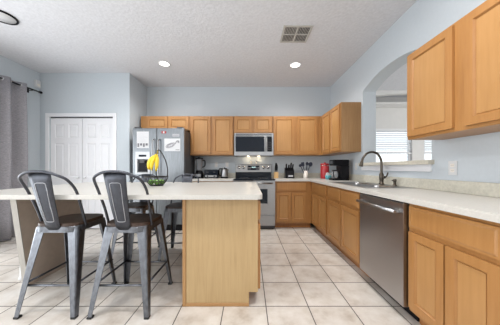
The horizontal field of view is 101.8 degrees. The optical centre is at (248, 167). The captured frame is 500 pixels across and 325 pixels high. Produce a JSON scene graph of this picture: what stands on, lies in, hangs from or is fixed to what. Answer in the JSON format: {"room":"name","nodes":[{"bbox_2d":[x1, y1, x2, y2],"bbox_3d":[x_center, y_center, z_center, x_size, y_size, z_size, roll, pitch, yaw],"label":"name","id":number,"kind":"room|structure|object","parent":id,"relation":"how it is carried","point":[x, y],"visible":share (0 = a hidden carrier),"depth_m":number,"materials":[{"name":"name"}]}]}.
{"room":"kitchen","nodes":[
{"label":"kitchen","id":0,"kind":"room"},
{"bbox_2d":[0,55,39,186],"bbox_3d":[-3.910,-0.310,0.890,0.160,2.860,6.980,0,0,0],"label":"wall","id":1,"kind":"structure","parent":0,"point":[16,71],"depth_m":3.56,"materials":[{"name":"blue paint"}]},
{"bbox_2d":[0,77,42,93],"bbox_3d":[-3.771,-1.345,2.132,0.119,0.080,3.065,0,0,0],"label":"curtain rod","id":2,"kind":"object","parent":1,"relation":"attached to","point":[28,88],"visible":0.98,"depth_m":3.50,"materials":[{"name":"black metal"}]},
{"bbox_2d":[0,75,27,240],"bbox_3d":[-3.735,-0.147,2.885,0.139,2.505,0.971,0,0,0],"label":"curtain","id":3,"kind":"object","parent":2,"relation":"hanging from","point":[13,97],"visible":0.87,"depth_m":3.14,"materials":[{"name":"grey fabric"}]},
{"bbox_2d":[34,80,40,88],"bbox_3d":[-3.812,-1.515,3.665,0.034,0.128,0.090,0,0,0],"label":"sensor","id":4,"kind":"object","parent":1,"relation":"attached to","point":[37,83],"visible":1,"depth_m":3.64,"materials":[{"name":"white plastic"}]},
{"bbox_2d":[40,73,132,202],"bbox_3d":[-3.010,-0.310,3.780,1.640,2.860,0.120,0,0,0],"label":"wall","id":5,"kind":"structure","parent":0,"point":[62,92],"depth_m":3.72,"materials":[{"name":"blue paint"}]},
{"bbox_2d":[45,113,116,218],"bbox_3d":[-3.070,0.059,3.711,1.294,2.122,0.018,0,0,0],"label":"trim","id":6,"kind":"structure","parent":5,"relation":"attached to","point":[47,115],"depth_m":3.70,"materials":[{"name":"white paint"}]},
{"bbox_2d":[51,117,112,227],"bbox_3d":[-3.070,0.085,3.732,1.170,2.047,0.086,0,0,0],"label":"door","id":7,"kind":"structure","parent":5,"relation":"in","point":[81,147],"depth_m":3.74,"materials":[{"name":"white paint"}]},
{"bbox_2d":[133,76,146,127],"bbox_3d":[-2.250,-0.310,4.095,0.120,2.860,0.510,0,0,0],"label":"wall","id":8,"kind":"structure","parent":0,"point":[139,89],"depth_m":4.02,"materials":[{"name":"blue paint"}]},
{"bbox_2d":[0,0,416,96],"bbox_3d":[0.985,-1.800,1.400,10.030,0.120,8.000,0,0,0],"label":"ceiling","id":9,"kind":"structure","parent":0,"point":[205,43],"depth_m":2.75,"materials":[{"name":"paint"}]},
{"bbox_2d":[0,10,18,24],"bbox_3d":[-2.830,-1.731,2.320,0.272,0.022,0.272,0,0,0],"label":"recessed light","id":10,"kind":"object","parent":9,"relation":"in","point":[6,18],"visible":1,"depth_m":2.36,"materials":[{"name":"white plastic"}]},
{"bbox_2d":[158,61,169,66],"bbox_3d":[-1.410,-1.736,3.380,0.180,0.012,0.179,0,0,0],"label":"recessed light","id":11,"kind":"object","parent":9,"relation":"in","point":[162,63],"visible":1,"depth_m":3.37,"materials":[{"name":"white plastic"}]},
{"bbox_2d":[159,62,168,65],"bbox_3d":[-1.410,-1.736,3.380,0.160,0.008,0.159,0,0,0],"label":"diffuser","id":12,"kind":"object","parent":11,"relation":"attached to","point":[161,63],"depth_m":3.37,"materials":[{"name":"white plastic"}]},
{"bbox_2d":[290,62,300,67],"bbox_3d":[0.780,-1.736,3.420,0.180,0.012,0.179,0,0,0],"label":"recessed light","id":13,"kind":"object","parent":9,"relation":"in","point":[294,64],"visible":1,"depth_m":3.40,"materials":[{"name":"white plastic"}]},
{"bbox_2d":[291,63,299,66],"bbox_3d":[0.780,-1.736,3.420,0.160,0.008,0.159,0,0,0],"label":"diffuser","id":14,"kind":"object","parent":13,"relation":"attached to","point":[292,64],"depth_m":3.40,"materials":[{"name":"white plastic"}]},
{"bbox_2d":[280,25,313,42],"bbox_3d":[0.605,-1.734,2.635,0.360,0.012,0.330,0,0,0],"label":"ceiling vent","id":15,"kind":"object","parent":9,"relation":"in","point":[290,33],"visible":1,"depth_m":2.62,"materials":[{"name":"metal"}]},
{"bbox_2d":[0,220,420,324],"bbox_3d":[0.985,1.180,1.400,10.030,0.120,8.000,0,0,0],"label":"floor","id":16,"kind":"structure","parent":0,"point":[305,279],"depth_m":1.83,"materials":[{"name":"beige tile"}]},
{"bbox_2d":[13,170,116,319],"bbox_3d":[-1.515,0.568,1.710,0.460,1.104,0.541,0,0,0],"label":"bar stool","id":17,"kind":"object","parent":16,"relation":"on","point":[73,226],"visible":0.95,"depth_m":1.56,"materials":[{"name":"grey metal"}]},
{"bbox_2d":[86,170,172,319],"bbox_3d":[-0.972,0.568,1.710,0.460,1.104,0.541,0,0,0],"label":"bar stool","id":18,"kind":"object","parent":16,"relation":"on","point":[142,224],"visible":0.99,"depth_m":1.56,"materials":[{"name":"grey metal"}]},
{"bbox_2d":[0,182,261,306],"bbox_3d":[-1.127,0.663,2.275,2.465,0.914,1.430,0,0,0],"label":"kitchen island","id":19,"kind":"object","parent":16,"relation":"on","point":[221,222],"visible":0.91,"depth_m":1.65,"materials":[{"name":"beige laminate"}]},
{"bbox_2d":[144,150,168,185],"bbox_3d":[-1.073,-0.006,2.360,0.266,0.420,0.263,0,0,0],"label":"fruit basket","id":20,"kind":"object","parent":19,"relation":"on","point":[167,176],"visible":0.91,"depth_m":2.32,"materials":[{"name":"black metal"}]},
{"bbox_2d":[147,150,158,170],"bbox_3d":[-1.104,-0.087,2.336,0.158,0.248,0.120,0,0,0],"label":"banana bunch","id":21,"kind":"object","parent":20,"relation":"hanging from","point":[153,159],"visible":1,"depth_m":2.30,"materials":[{"name":"yellow food"}]},
{"bbox_2d":[145,177,167,185],"bbox_3d":[-1.075,0.152,2.360,0.256,0.104,0.255,0,0,0],"label":"wire bowl","id":22,"kind":"object","parent":20,"relation":"on","point":[165,180],"depth_m":2.29,"materials":[{"name":"black metal"}]},
{"bbox_2d":[111,174,159,256],"bbox_3d":[-1.470,0.601,2.693,0.432,1.038,0.508,0,0,0],"label":"bar stool","id":23,"kind":"object","parent":16,"relation":"on","point":[142,206],"visible":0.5,"depth_m":2.63,"materials":[{"name":"grey metal"}]},
{"bbox_2d":[133,127,193,229],"bbox_3d":[-1.615,0.193,3.934,0.920,1.854,0.772,0,0,0],"label":"refrigerator","id":24,"kind":"object","parent":16,"relation":"on","point":[180,162],"visible":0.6,"depth_m":3.62,"materials":[{"name":"grey metal"}]},
{"bbox_2d":[137,132,148,147],"bbox_3d":[-1.893,-0.502,3.618,0.215,0.295,0.002,0,0,0],"label":"paper sheet","id":25,"kind":"object","parent":24,"relation":"attached to","point":[142,137],"visible":1,"depth_m":3.62,"materials":[{"name":"grey paper"}]},
{"bbox_2d":[164,139,179,150],"bbox_3d":[-1.367,-0.412,3.617,0.285,0.225,0.008,0,0,0],"label":"paper sheet","id":26,"kind":"object","parent":24,"relation":"attached to","point":[169,144],"visible":1,"depth_m":3.62,"materials":[{"name":"grey paper"}]},
{"bbox_2d":[157,174,198,260],"bbox_3d":[-0.880,0.601,2.673,0.432,1.038,0.508,0,0,0],"label":"bar stool","id":27,"kind":"object","parent":16,"relation":"on","point":[174,208],"visible":0.52,"depth_m":2.71,"materials":[{"name":"grey metal"}]},
{"bbox_2d":[192,181,232,181],"bbox_3d":[-0.695,0.682,4.038,0.811,0.876,0.618,0,0,0],"label":"base cabinet","id":28,"kind":"object","parent":16,"relation":"on","point":[192,181],"visible":0.02,"depth_m":3.75,"materials":[{"name":"brown wood"}]},
{"bbox_2d":[192,173,235,180],"bbox_3d":[-0.697,0.175,4.032,0.817,0.138,0.634,0,0,0],"label":"countertop","id":29,"kind":"structure","parent":28,"relation":"on","point":[231,176],"depth_m":3.98,"materials":[{"name":"beige stone"}]},
{"bbox_2d":[195,157,205,177],"bbox_3d":[-1.018,-0.010,4.154,0.186,0.432,0.195,0,0,44],"label":"blender","id":30,"kind":"object","parent":29,"relation":"on","point":[199,173],"visible":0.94,"depth_m":4.11,"materials":[{"name":"black plastic"}]},
{"bbox_2d":[204,169,218,177],"bbox_3d":[-0.760,0.118,4.138,0.270,0.176,0.225,0,0,0],"label":"toaster","id":31,"kind":"object","parent":29,"relation":"on","point":[208,173],"visible":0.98,"depth_m":4.05,"materials":[{"name":"black metal"}]},
{"bbox_2d":[218,167,228,177],"bbox_3d":[-0.512,0.097,4.148,0.190,0.219,0.159,0,0,34],"label":"kettle","id":32,"kind":"object","parent":29,"relation":"on","point":[224,171],"visible":0.98,"depth_m":4.09,"materials":[{"name":"silver metal"}]},
{"bbox_2d":[233,164,274,228],"bbox_3d":[0.095,0.517,3.978,0.760,1.205,0.723,0,0,0],"label":"range","id":33,"kind":"object","parent":16,"relation":"on","point":[260,174],"visible":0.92,"depth_m":3.68,"materials":[{"name":"grey metal"}]},
{"bbox_2d":[233,177,274,179],"bbox_3d":[0.095,0.209,3.979,0.760,0.022,0.612,0,0,0],"label":"cooktop","id":34,"kind":"object","parent":33,"relation":"in","point":[236,178],"depth_m":3.83,"materials":[{"name":"black glass"}]},
{"bbox_2d":[275,181,310,226],"bbox_3d":[0.817,0.682,4.038,0.676,0.876,0.618,0,0,0],"label":"base cabinet","id":35,"kind":"object","parent":16,"relation":"on","point":[292,198],"visible":0.91,"depth_m":3.74,"materials":[{"name":"brown wood"}]},
{"bbox_2d":[271,173,499,222],"bbox_3d":[1.111,0.175,2.615,1.266,0.138,3.469,0,0,0],"label":"countertop","id":36,"kind":"structure","parent":35,"relation":"on","point":[480,200],"depth_m":1.59,"materials":[{"name":"beige stone"}]},
{"bbox_2d":[284,168,293,177],"bbox_3d":[0.823,0.099,4.133,0.175,0.215,0.163,0,0,0],"label":"knife block","id":37,"kind":"object","parent":36,"relation":"on","point":[288,173],"visible":0.82,"depth_m":4.08,"materials":[{"name":"black plastic"}]},
{"bbox_2d":[303,171,307,177],"bbox_3d":[1.155,0.131,4.140,0.090,0.150,0.089,0,0,0],"label":"utensil crock","id":38,"kind":"object","parent":36,"relation":"on","point":[305,174],"visible":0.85,"depth_m":4.11,"materials":[{"name":"white ceramic"}]},
{"bbox_2d":[320,162,328,178],"bbox_3d":[1.475,0.049,3.950,0.162,0.314,0.161,0,0,0],"label":"canister","id":39,"kind":"object","parent":36,"relation":"on","point":[324,167],"visible":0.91,"depth_m":3.89,"materials":[{"name":"red ceramic"}]},
{"bbox_2d":[329,160,348,179],"bbox_3d":[1.518,0.034,3.434,0.274,0.345,0.192,0,0,0],"label":"coffee maker","id":40,"kind":"object","parent":36,"relation":"on","point":[342,166],"visible":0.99,"depth_m":3.35,"materials":[{"name":"black plastic"}]},
{"bbox_2d":[333,182,412,187],"bbox_3d":[1.448,0.284,2.518,0.513,0.164,0.903,0,0,0],"label":"sink","id":41,"kind":"object","parent":36,"relation":"in","point":[357,184],"visible":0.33,"depth_m":2.46,"materials":[{"name":"silver metal"}]},
{"bbox_2d":[359,151,388,184],"bbox_3d":[1.510,-0.004,2.467,0.315,0.412,0.105,0,0,0],"label":"faucet","id":42,"kind":"object","parent":36,"relation":"on","point":[382,177],"visible":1,"depth_m":2.48,"materials":[{"name":"grey metal"}]},
{"bbox_2d":[312,182,332,243],"bbox_3d":[1.438,0.682,3.361,0.608,0.876,0.778,0,0,0],"label":"base cabinet","id":43,"kind":"object","parent":16,"relation":"on","point":[319,191],"visible":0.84,"depth_m":3.27,"materials":[{"name":"brown wood"}]},
{"bbox_2d":[327,186,369,277],"bbox_3d":[1.438,0.682,2.522,0.608,0.876,0.895,0,0,0],"label":"base cabinet","id":44,"kind":"object","parent":16,"relation":"on","point":[343,211],"visible":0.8,"depth_m":2.41,"materials":[{"name":"brown wood"}]},
{"bbox_2d":[356,193,419,321],"bbox_3d":[1.393,0.684,1.769,0.645,0.872,0.590,0,0,0],"label":"dishwasher","id":45,"kind":"object","parent":16,"relation":"on","point":[384,222],"visible":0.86,"depth_m":1.66,"materials":[{"name":"silver metal"}]},
{"bbox_2d":[408,203,499,324],"bbox_3d":[1.438,0.682,1.178,0.608,0.876,0.570,0,0,0],"label":"base cabinet","id":46,"kind":"object","parent":16,"relation":"on","point":[454,259],"visible":0.95,"depth_m":1.13,"materials":[{"name":"brown wood"}]},
{"bbox_2d":[147,87,329,219],"bbox_3d":[-0.182,-0.310,4.420,4.255,2.860,0.140,0,0,0],"label":"wall","id":47,"kind":"structure","parent":0,"point":[161,101],"depth_m":4.35,"materials":[{"name":"blue paint"}]},
{"bbox_2d":[141,116,189,132],"bbox_3d":[-1.654,-0.883,4.171,0.972,0.283,0.352,0,0,0],"label":"upper cabinet","id":48,"kind":"object","parent":47,"relation":"attached to","point":[146,121],"visible":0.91,"depth_m":4.00,"materials":[{"name":"brown wood"}]},
{"bbox_2d":[190,116,233,155],"bbox_3d":[-0.735,-0.639,4.171,0.860,0.771,0.352,0,0,0],"label":"upper cabinet","id":49,"kind":"object","parent":47,"relation":"attached to","point":[209,135],"visible":0.98,"depth_m":4.00,"materials":[{"name":"brown wood"}]},
{"bbox_2d":[203,173,235,177],"bbox_3d":[-0.697,0.156,4.339,0.817,0.100,0.020,0,0,0],"label":"backsplash","id":50,"kind":"structure","parent":47,"relation":"attached to","point":[230,175],"depth_m":4.33,"materials":[{"name":"laminate"}]},
{"bbox_2d":[234,116,271,132],"bbox_3d":[0.081,-0.853,4.171,0.765,0.345,0.352,0,0,0],"label":"upper cabinet","id":51,"kind":"object","parent":47,"relation":"attached to","point":[242,124],"visible":0.93,"depth_m":4.00,"materials":[{"name":"brown wood"}]},
{"bbox_2d":[234,133,272,156],"bbox_3d":[0.095,-0.458,4.125,0.760,0.437,0.445,0,0,0],"label":"microwave","id":52,"kind":"object","parent":51,"relation":"attached to","point":[245,144],"visible":1,"depth_m":3.95,"materials":[{"name":"silver metal"}]},
{"bbox_2d":[272,116,320,155],"bbox_3d":[0.947,-0.639,4.171,0.961,0.771,0.352,0,0,0],"label":"upper cabinet","id":53,"kind":"object","parent":47,"relation":"attached to","point":[292,135],"visible":0.95,"depth_m":4.00,"materials":[{"name":"brown wood"}]},
{"bbox_2d":[376,102,406,107],"bbox_3d":[3.922,-1.500,4.835,3.955,0.040,0.330,0,0,0],"label":"ceiling","id":54,"kind":"structure","parent":0,"point":[378,104],"depth_m":4.77,"materials":[{"name":"paint"}]},
{"bbox_2d":[376,90,406,96],"bbox_3d":[3.922,-0.310,4.610,3.955,2.860,0.120,0,0,0],"label":"wall","id":55,"kind":"structure","parent":0,"point":[379,93],"depth_m":4.55,"materials":[{"name":"paint"}]},
{"bbox_2d":[376,97,423,160],"bbox_3d":[3.922,-0.310,5.070,3.955,2.860,0.140,0,0,0],"label":"wall","id":56,"kind":"structure","parent":0,"point":[386,118],"depth_m":5.00,"materials":[{"name":"paint"}]},
{"bbox_2d":[378,138,410,160],"bbox_3d":[3.285,-0.400,5.070,1.470,1.140,0.060,0,0,0],"label":"window","id":57,"kind":"structure","parent":56,"relation":"in","point":[408,155],"depth_m":5.04,"materials":[{"name":"white paint"}]},
{"bbox_2d":[376,129,411,153],"bbox_3d":[3.285,-0.659,5.018,1.450,0.618,0.046,0,0,0],"label":"window blind","id":58,"kind":"object","parent":57,"relation":"attached to","point":[377,130],"visible":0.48,"depth_m":5.01,"materials":[{"name":"white plastic"}]},
{"bbox_2d":[424,140,431,153],"bbox_3d":[4.755,-0.659,5.018,0.870,0.618,0.046,0,0,0],"label":"window blind","id":59,"kind":"object","parent":56,"relation":"attached to","point":[425,149],"visible":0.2,"depth_m":5.01,"materials":[{"name":"white plastic"}]},
{"bbox_2d":[330,0,499,182],"bbox_3d":[1.845,-0.310,0.875,0.200,2.860,6.950,0,0,0],"label":"wall","id":60,"kind":"structure","parent":0,"point":[477,157],"depth_m":2.17,"materials":[{"name":"blue paint"}]},
{"bbox_2d":[319,102,360,155],"bbox_3d":[1.576,-0.639,3.749,0.332,0.771,1.193,0,0,0],"label":"upper cabinet","id":61,"kind":"object","parent":60,"relation":"attached to","point":[341,125],"visible":0.99,"depth_m":3.15,"materials":[{"name":"brown wood"}]},
{"bbox_2d":[271,173,499,197],"bbox_3d":[1.111,0.156,2.615,1.266,0.100,3.469,0,0,0],"label":"backsplash","id":62,"kind":"structure","parent":60,"relation":"attached to","point":[465,187],"depth_m":1.88,"materials":[{"name":"laminate"}]},
{"bbox_2d":[358,160,433,165],"bbox_3d":[1.840,-0.056,2.525,0.310,0.042,1.230,0,0,0],"label":"trim","id":63,"kind":"structure","parent":60,"relation":"attached to","point":[415,162],"depth_m":2.21,"materials":[{"name":"beige laminate"}]},
{"bbox_2d":[361,164,431,171],"bbox_3d":[1.735,0.000,2.525,0.020,0.070,1.190,0,0,0],"label":"trim","id":64,"kind":"structure","parent":60,"relation":"attached to","point":[424,167],"depth_m":2.30,"materials":[{"name":"white paint"}]},
{"bbox_2d":[448,161,456,174],"bbox_3d":[1.740,0.000,1.735,0.009,0.120,0.074,0,0,0],"label":"wall outlet","id":65,"kind":"object","parent":60,"relation":"attached to","point":[452,165],"visible":1,"depth_m":1.73,"materials":[{"name":"white plastic"}]},
{"bbox_2d":[407,0,499,139],"bbox_3d":[1.576,-0.631,1.370,0.332,0.759,0.920,0,0,0],"label":"upper cabinet","id":66,"kind":"object","parent":60,"relation":"attached to","point":[453,79],"visible":1,"depth_m":1.39,"materials":[{"name":"brown wood"}]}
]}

